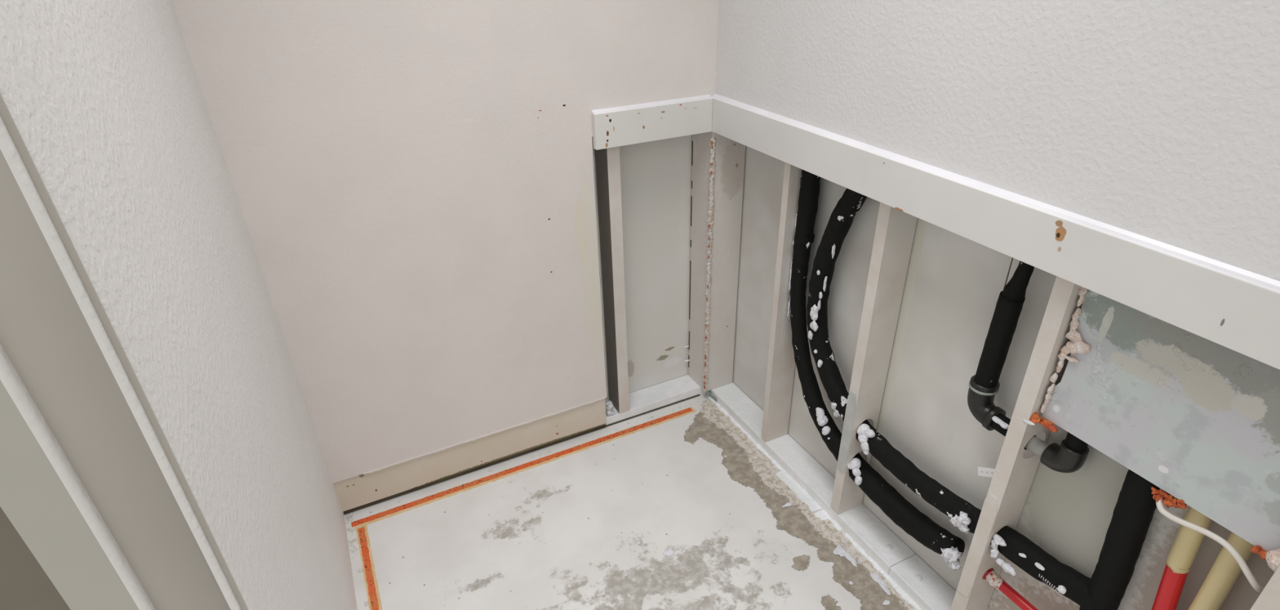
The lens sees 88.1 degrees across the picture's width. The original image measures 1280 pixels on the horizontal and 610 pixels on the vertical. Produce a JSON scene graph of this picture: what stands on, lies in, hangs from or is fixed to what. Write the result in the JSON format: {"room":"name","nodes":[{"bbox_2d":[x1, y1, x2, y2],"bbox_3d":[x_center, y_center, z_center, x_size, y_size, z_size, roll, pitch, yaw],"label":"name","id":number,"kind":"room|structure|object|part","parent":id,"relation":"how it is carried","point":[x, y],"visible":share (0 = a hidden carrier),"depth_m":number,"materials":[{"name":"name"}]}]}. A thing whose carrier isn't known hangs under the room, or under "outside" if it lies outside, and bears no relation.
{"room":"building under construction","nodes":[
{"label":"building under construction","id":0,"kind":"room"},
{"bbox_2d":[0,506,71,609],"bbox_3d":[-0.818,0.008,0.370,0.601,2.440,0.030,-15,32,-22],"label":"wall","id":1,"kind":"structure","parent":0,"point":[24,584],"depth_m":0.62,"materials":[{"name":"beige paint"}]},
{"bbox_2d":[0,0,357,609],"bbox_3d":[-0.686,-0.258,0.838,0.120,2.440,0.985,-15,32,-22],"label":"wall","id":2,"kind":"structure","parent":0,"point":[105,100],"depth_m":0.76,"materials":[{"name":"paint"}]},
{"bbox_2d":[0,93,248,609],"bbox_3d":[-0.463,0.101,0.535,0.117,2.100,0.037,-15,32,-22],"label":"door frame","id":3,"kind":"structure","parent":2,"relation":"in","point":[91,482],"depth_m":0.53,"materials":[{"name":"paint"}]},
{"bbox_2d":[171,0,718,483],"bbox_3d":[-0.375,-0.660,1.412,1.301,2.312,0.015,-15,32,-22],"label":"wall","id":4,"kind":"structure","parent":0,"point":[413,181],"depth_m":1.57,"materials":[{"name":"paint"}]},
{"bbox_2d":[333,396,606,511],"bbox_3d":[-0.468,0.425,1.954,0.796,0.111,0.011,-15,32,-22],"label":"baseboard","id":5,"kind":"structure","parent":4,"relation":"attached to","point":[357,491],"depth_m":1.94,"materials":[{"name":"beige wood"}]},
{"bbox_2d":[342,394,700,514],"bbox_3d":[-0.313,0.434,2.064,1.151,0.020,0.023,-15,32,-22],"label":"trim","id":6,"kind":"structure","parent":4,"relation":"attached to","point":[416,488],"depth_m":2.00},
{"bbox_2d":[591,97,712,150],"bbox_3d":[0.038,-0.475,1.726,0.343,0.089,0.020,-15,32,-22],"label":"wooden board","id":7,"kind":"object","parent":4,"relation":"attached to","point":[647,124],"depth_m":1.71,"materials":[{"name":"paint"}]},
{"bbox_2d":[591,94,713,114],"bbox_3d":[0.037,-0.516,1.704,0.343,0.008,0.019,-15,32,-22],"label":"trim","id":8,"kind":"structure","parent":4,"relation":"attached to","point":[706,96],"depth_m":1.70,"materials":[{"name":"white wood"}]},
{"bbox_2d":[344,392,916,609],"bbox_3d":[-0.164,1.216,0.681,2.840,0.001,3.440,-15,32,-22],"label":"floor","id":9,"kind":"structure","parent":0,"point":[592,528],"depth_m":1.75,"materials":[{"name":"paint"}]},
{"bbox_2d":[355,524,382,609],"bbox_3d":[-0.560,0.790,1.457,0.030,0.001,0.878,-15,32,-23],"label":"tape","id":10,"kind":"object","parent":9,"relation":"on","point":[367,562],"visible":1,"depth_m":1.68,"materials":[{"name":"orange plastic"}]},
{"bbox_2d":[351,406,696,528],"bbox_3d":[-0.302,0.475,2.009,1.081,0.001,0.032,-15,32,-22],"label":"tape","id":11,"kind":"object","parent":9,"relation":"on","point":[463,487],"visible":1,"depth_m":1.98,"materials":[{"name":"orange plastic"}]},
{"bbox_2d":[604,374,706,425],"bbox_3d":[0.040,0.316,2.244,0.383,0.033,0.086,-15,32,-22],"label":"plate","id":12,"kind":"object","parent":9,"relation":"on","point":[641,401],"visible":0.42,"depth_m":2.23,"materials":[{"name":"white wood"}]},
{"bbox_2d":[604,400,613,415],"bbox_3d":[-0.099,0.335,2.135,0.030,0.058,0.028,-15,32,-22],"label":"crumbs","id":13,"kind":"object","parent":12,"relation":"on","point":[608,403],"visible":0.98,"depth_m":2.13,"materials":[{"name":"white plastic"}]},
{"bbox_2d":[595,146,629,413],"bbox_3d":[-0.079,-0.080,1.959,0.036,0.942,0.083,-15,32,-22],"label":"stud","id":14,"kind":"object","parent":12,"relation":"on","point":[607,160],"visible":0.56,"depth_m":1.92,"materials":[{"name":"metal"}]},
{"bbox_2d":[684,131,745,391],"bbox_3d":[0.227,-0.150,2.071,0.130,0.942,0.124,-15,32,-22],"label":"post","id":15,"kind":"object","parent":12,"relation":"on","point":[717,161],"visible":1,"depth_m":2.03,"materials":[{"name":"beige wood"}]},
{"bbox_2d":[662,547,673,555],"bbox_3d":[0.074,0.637,1.703,0.030,0.005,0.020,-24,37,-35],"label":"flake","id":16,"kind":"object","parent":9,"relation":"on","point":[669,552],"visible":1,"depth_m":1.70,"materials":[{"name":"white paint"}]},
{"bbox_2d":[705,390,717,401],"bbox_3d":[0.239,0.302,2.257,0.030,0.041,0.072,-15,32,-22],"label":"lump","id":17,"kind":"object","parent":9,"relation":"on","point":[711,393],"visible":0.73,"depth_m":2.25,"materials":[{"name":"grey concrete"}]},
{"bbox_2d":[782,502,792,506],"bbox_3d":[0.407,0.554,1.835,0.034,0.006,0.014,-15,32,-22],"label":"flake","id":18,"kind":"object","parent":9,"relation":"on","point":[788,504],"visible":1,"depth_m":1.83,"materials":[{"name":"white paint"}]},
{"bbox_2d":[706,382,915,574],"bbox_3d":[0.459,0.458,1.967,0.086,0.038,0.844,-15,32,-22],"label":"plate","id":19,"kind":"object","parent":9,"relation":"on","point":[865,529],"visible":0.91,"depth_m":1.88,"materials":[{"name":"white wood"}]},
{"bbox_2d":[760,162,801,442],"bbox_3d":[0.403,-0.007,1.807,0.083,0.942,0.022,-15,32,-22],"label":"stud","id":20,"kind":"object","parent":19,"relation":"on","point":[781,362],"visible":0.53,"depth_m":1.84,"materials":[{"name":"beige wood"}]},
{"bbox_2d":[830,202,917,514],"bbox_3d":[0.544,0.130,1.555,0.085,0.942,0.030,-15,32,-22],"label":"stud","id":21,"kind":"object","parent":19,"relation":"on","point":[895,231],"visible":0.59,"depth_m":1.51,"materials":[{"name":"beige wood"}]},
{"bbox_3d":[0.512,0.318,1.639,0.002,0.251,0.029,-15,32,-22],"label":"nail plate","id":22,"kind":"part","parent":21,"relation":"part of","materials":[{"name":"beige wood"}]},
{"bbox_2d":[786,168,964,570],"bbox_3d":[0.548,-0.025,1.444,0.079,1.113,0.664,-15,32,-22],"label":"insulated pipe","id":23,"kind":"object","parent":21,"relation":"attached to","point":[917,524],"visible":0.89,"depth_m":1.66,"materials":[{"name":"black plastic"}]},
{"bbox_2d":[708,395,922,609],"bbox_3d":[0.482,0.553,1.835,0.049,0.015,1.112,-15,32,-22],"label":"ridge","id":24,"kind":"object","parent":9,"relation":"on","point":[782,474],"visible":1,"depth_m":1.83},
{"bbox_2d":[833,544,846,556],"bbox_3d":[0.513,0.631,1.694,0.029,0.006,0.036,23,37,37],"label":"flake","id":25,"kind":"object","parent":9,"relation":"on","point":[839,550],"visible":1,"depth_m":1.69,"materials":[{"name":"white paint"}]},
{"bbox_2d":[844,551,857,566],"bbox_3d":[0.533,0.642,1.674,0.018,0.005,0.051,-15,32,-22],"label":"flake","id":26,"kind":"object","parent":9,"relation":"on","point":[846,554],"visible":1,"depth_m":1.67,"materials":[{"name":"white paint"}]},
{"bbox_2d":[870,573,890,595],"bbox_3d":[0.587,0.676,1.610,0.019,0.005,0.070,-15,32,-22],"label":"flake","id":27,"kind":"object","parent":9,"relation":"on","point":[875,576],"visible":1,"depth_m":1.61,"materials":[{"name":"white paint"}]},
{"bbox_2d":[882,600,890,604],"bbox_3d":[0.581,0.703,1.562,0.013,0.005,0.019,23,38,37],"label":"flake","id":28,"kind":"object","parent":9,"relation":"on","point":[886,602],"visible":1,"depth_m":1.56,"materials":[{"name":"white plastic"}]},
{"bbox_2d":[888,554,955,609],"bbox_3d":[0.949,0.929,1.102,0.086,0.038,1.354,-15,32,-22],"label":"plate","id":29,"kind":"object","parent":9,"relation":"on","point":[913,575],"visible":1,"depth_m":1.57,"materials":[{"name":"white wood"}]},
{"bbox_2d":[950,275,1082,609],"bbox_3d":[0.716,0.295,1.252,0.085,0.942,0.030,-15,32,-22],"label":"stud","id":30,"kind":"object","parent":29,"relation":"on","point":[1013,476],"visible":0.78,"depth_m":1.23,"materials":[{"name":"beige wood"}]},
{"bbox_2d":[806,188,1084,598],"bbox_3d":[0.619,-0.018,1.295,0.084,0.995,0.817,-15,32,-22],"label":"insulated pipe","id":31,"kind":"object","parent":30,"relation":"attached to","point":[1011,544],"visible":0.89,"depth_m":1.52,"materials":[{"name":"black plastic"}]},
{"bbox_3d":[0.684,0.492,1.342,0.002,0.286,0.029,-15,32,-22],"label":"nail plate","id":32,"kind":"part","parent":30,"relation":"part of","materials":[{"name":"beige wood"}]},
{"bbox_2d":[977,466,995,477],"bbox_3d":[0.701,0.336,1.325,0.001,0.051,0.053,-15,32,-22],"label":"strap","id":33,"kind":"object","parent":30,"relation":"attached to","point":[984,469],"visible":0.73,"depth_m":1.33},
{"bbox_2d":[982,568,1038,609],"bbox_3d":[0.828,0.657,1.213,0.034,0.033,0.470,-15,32,-22],"label":"pipe","id":34,"kind":"object","parent":30,"relation":"attached to","point":[995,580],"visible":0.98,"depth_m":1.34,"materials":[{"name":"paint"}]},
{"bbox_2d":[1069,469,1159,609],"bbox_3d":[0.816,0.269,1.048,0.055,1.152,0.095,-15,32,-22],"label":"insulated pipe","id":35,"kind":"object","parent":29,"relation":"on","point":[1135,505],"visible":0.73,"depth_m":1.11,"materials":[{"name":"black rubber"}]},
{"bbox_2d":[1151,505,1212,609],"bbox_3d":[0.856,0.438,1.052,0.030,0.852,0.088,-15,32,-22],"label":"pipe","id":36,"kind":"object","parent":29,"relation":"on","point":[1187,542],"visible":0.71,"depth_m":1.03,"materials":[{"name":"red paint"}]},
{"bbox_2d":[1187,531,1254,609],"bbox_3d":[0.874,0.455,1.019,0.030,0.850,0.033,-15,32,-22],"label":"pipe","id":37,"kind":"object","parent":29,"relation":"on","point":[1225,570],"visible":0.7,"depth_m":0.98,"materials":[{"name":"yellow plastic"}]},
{"bbox_2d":[1249,564,1279,609],"bbox_3d":[0.891,0.463,0.945,0.083,0.942,0.032,-15,32,-22],"label":"stud","id":38,"kind":"object","parent":29,"relation":"on","point":[1268,598],"visible":1,"depth_m":0.89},
{"bbox_2d":[591,134,692,400],"bbox_3d":[-0.112,-0.729,1.653,0.786,2.440,0.014,-15,32,-22],"label":"wall panel","id":39,"kind":"object","parent":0,"point":[655,176],"visible":0.02,"depth_m":2.05,"materials":[{"name":"beige paint"}]},
{"bbox_2d":[715,0,1279,280],"bbox_3d":[0.860,-0.525,0.278,0.015,1.495,2.985,-15,32,-22],"label":"wall","id":40,"kind":"structure","parent":0,"point":[1159,120],"depth_m":0.97,"materials":[{"name":"paint"}]},
{"bbox_2d":[711,93,1279,292],"bbox_3d":[0.683,-0.094,0.921,0.019,0.008,2.185,-15,32,-22],"label":"ledge","id":41,"kind":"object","parent":40,"relation":"attached to","point":[1236,272],"depth_m":1.02,"materials":[{"name":"white paint"}]},
{"bbox_2d":[711,98,1279,369],"bbox_3d":[0.682,-0.053,0.944,0.020,0.089,2.185,-15,32,-22],"label":"wooden board","id":42,"kind":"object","parent":40,"relation":"attached to","point":[1238,315],"depth_m":1.02,"materials":[{"name":"paint"}]},
{"bbox_2d":[1022,285,1279,571],"bbox_3d":[0.775,0.139,0.956,0.039,0.352,0.378,-15,32,-22],"label":"board","id":43,"kind":"object","parent":40,"relation":"attached to","point":[1196,417],"visible":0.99,"depth_m":0.97,"materials":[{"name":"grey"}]},
{"bbox_2d":[1155,488,1264,592],"bbox_3d":[0.844,0.326,0.966,0.049,0.172,0.166,-15,32,-22],"label":"cable","id":44,"kind":"object","parent":43,"relation":"hanging from","point":[1241,562],"visible":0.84,"depth_m":0.95,"materials":[{"name":"white plastic"}]},
{"bbox_2d":[732,146,1275,609],"bbox_3d":[0.797,-0.294,0.836,0.014,2.440,2.520,-15,32,-22],"label":"wall panel","id":45,"kind":"object","parent":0,"point":[953,284],"visible":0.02,"depth_m":1.42,"materials":[{"name":"beige paint"}]},
{"bbox_2d":[967,260,1088,472],"bbox_3d":[0.709,0.016,1.121,0.054,0.576,0.229,-17,33,-25],"label":"drain pipe","id":46,"kind":"object","parent":45,"relation":"attached to","point":[1068,456],"visible":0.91,"depth_m":1.21,"materials":[{"name":"black plastic"}]}
]}

